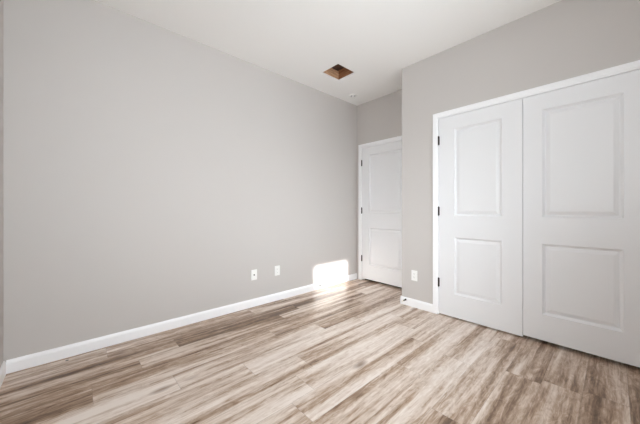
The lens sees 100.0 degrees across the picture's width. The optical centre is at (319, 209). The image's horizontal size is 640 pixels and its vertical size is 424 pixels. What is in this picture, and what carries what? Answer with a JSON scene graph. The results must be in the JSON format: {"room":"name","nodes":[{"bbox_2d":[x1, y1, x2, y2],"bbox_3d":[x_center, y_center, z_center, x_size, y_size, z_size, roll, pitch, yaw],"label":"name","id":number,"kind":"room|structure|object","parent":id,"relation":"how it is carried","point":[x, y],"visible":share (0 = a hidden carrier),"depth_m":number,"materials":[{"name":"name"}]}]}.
{"room":"empty bedroom","nodes":[
{"label":"empty bedroom","id":0,"kind":"room"},
{"bbox_2d":[0,0,2,366],"bbox_3d":[-0.716,-0.268,0.184,0.110,2.740,4.258,0,0,-42],"label":"wall","id":1,"kind":"structure","parent":0,"point":[1,1],"depth_m":1.74,"materials":[{"name":"grey paint"}]},
{"bbox_2d":[0,361,5,387],"bbox_3d":[-0.708,1.058,0.266,0.013,0.088,4.148,0,0,-42],"label":"baseboard","id":2,"kind":"structure","parent":1,"relation":"attached to","point":[3,366],"depth_m":1.73,"materials":[{"name":"white paint"}]},
{"bbox_2d":[3,0,356,361],"bbox_3d":[-0.800,-0.268,3.067,3.879,2.740,0.110,0,0,-42],"label":"wall","id":3,"kind":"structure","parent":0,"point":[149,168],"depth_m":2.35,"materials":[{"name":"grey paint"}]},
{"bbox_2d":[6,273,356,373],"bbox_3d":[-0.758,1.058,3.022,3.633,0.088,0.013,0,0,-42],"label":"baseboard","id":4,"kind":"structure","parent":3,"relation":"attached to","point":[39,358],"depth_m":2.33,"materials":[{"name":"white paint"}]},
{"bbox_2d":[251,269,256,279],"bbox_3d":[-0.742,0.744,3.034,0.072,0.117,0.016,0,0,-42],"label":"cable jack plate","id":5,"kind":"object","parent":3,"relation":"attached to","point":[253,272],"visible":1,"depth_m":3.03,"materials":[{"name":"white plastic"}]},
{"bbox_2d":[275,265,279,275],"bbox_3d":[-0.516,0.744,3.246,0.072,0.117,0.008,0,0,-42],"label":"outlet","id":6,"kind":"object","parent":3,"relation":"attached to","point":[277,268],"visible":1,"depth_m":3.25,"materials":[{"name":"white plastic"}]},
{"bbox_2d":[0,279,639,423],"bbox_3d":[0.637,1.102,1.496,3.759,0.001,4.248,0,0,-42],"label":"floor","id":7,"kind":"structure","parent":0,"point":[349,352],"depth_m":1.78,"materials":[{"name":"brown wood"}]},
{"bbox_2d":[95,0,560,105],"bbox_3d":[0.637,-1.646,1.496,3.879,0.016,4.368,0,0,-42],"label":"ceiling","id":8,"kind":"structure","parent":0,"point":[296,40],"depth_m":2.42,"materials":[{"name":"white paint"}]},
{"bbox_2d":[323,64,352,79],"bbox_3d":[0.221,-1.725,3.231,0.417,0.140,0.474,0,0,-42],"label":"ceiling hole","id":9,"kind":"object","parent":8,"relation":"attached to","point":[337,71],"depth_m":3.37,"materials":[{"name":"brown wood"}]},
{"bbox_2d":[349,94,356,98],"bbox_3d":[0.477,-1.615,3.872,0.124,0.046,0.124,0,0,-42],"label":"smoke detector","id":10,"kind":"object","parent":8,"relation":"attached to","point":[352,96],"visible":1,"depth_m":3.86,"materials":[{"name":"white plastic"}]},
{"bbox_2d":[357,90,401,278],"bbox_3d":[1.030,-0.268,3.859,0.110,2.740,1.190,0,0,-42],"label":"wall","id":11,"kind":"structure","parent":0,"point":[380,118],"depth_m":3.96,"materials":[{"name":"grey paint"}]},
{"bbox_2d":[358,136,401,279],"bbox_3d":[0.924,0.049,3.880,0.018,2.106,0.938,0,0,-42],"label":"trim","id":12,"kind":"structure","parent":11,"relation":"attached to","point":[397,138],"depth_m":4.19,"materials":[{"name":"white paint"}]},
{"bbox_2d":[361,140,401,287],"bbox_3d":[0.935,0.066,3.896,0.049,2.020,0.828,0,0,-42],"label":"door","id":13,"kind":"structure","parent":11,"relation":"in","point":[381,209],"depth_m":3.90,"materials":[{"name":"white paint"}]},
{"bbox_2d":[402,0,639,303],"bbox_3d":[2.069,-0.268,1.999,0.110,2.740,3.178,0,0,-42],"label":"wall","id":14,"kind":"structure","parent":0,"point":[561,40],"depth_m":2.49,"materials":[{"name":"grey paint"}]},
{"bbox_2d":[411,270,416,280],"bbox_3d":[1.060,0.747,3.015,0.008,0.117,0.072,0,0,-42],"label":"outlet","id":15,"kind":"object","parent":14,"relation":"attached to","point":[413,272],"visible":1,"depth_m":3.02,"materials":[{"name":"white plastic"}]},
{"bbox_2d":[400,296,432,312],"bbox_3d":[1.074,1.058,2.997,0.013,0.088,0.389,0,0,-42],"label":"baseboard","id":16,"kind":"structure","parent":14,"relation":"attached to","point":[411,302],"depth_m":2.98,"materials":[{"name":"white paint"}]},
{"bbox_2d":[438,98,522,336],"bbox_3d":[1.492,0.072,2.564,0.049,2.033,0.722,0,0,-42],"label":"door","id":17,"kind":"structure","parent":14,"relation":"in","point":[480,208],"depth_m":2.52,"materials":[{"name":"white paint"}]},
{"bbox_2d":[433,60,639,313],"bbox_3d":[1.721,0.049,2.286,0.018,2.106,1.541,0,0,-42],"label":"trim","id":18,"kind":"structure","parent":14,"relation":"attached to","point":[635,65],"depth_m":2.62,"materials":[{"name":"white paint"}]},
{"bbox_2d":[523,70,639,366],"bbox_3d":[1.980,0.064,2.031,0.049,2.016,0.716,0,0,-42],"label":"door","id":19,"kind":"structure","parent":14,"relation":"in","point":[581,142],"depth_m":2.02,"materials":[{"name":"white paint"}]}
]}

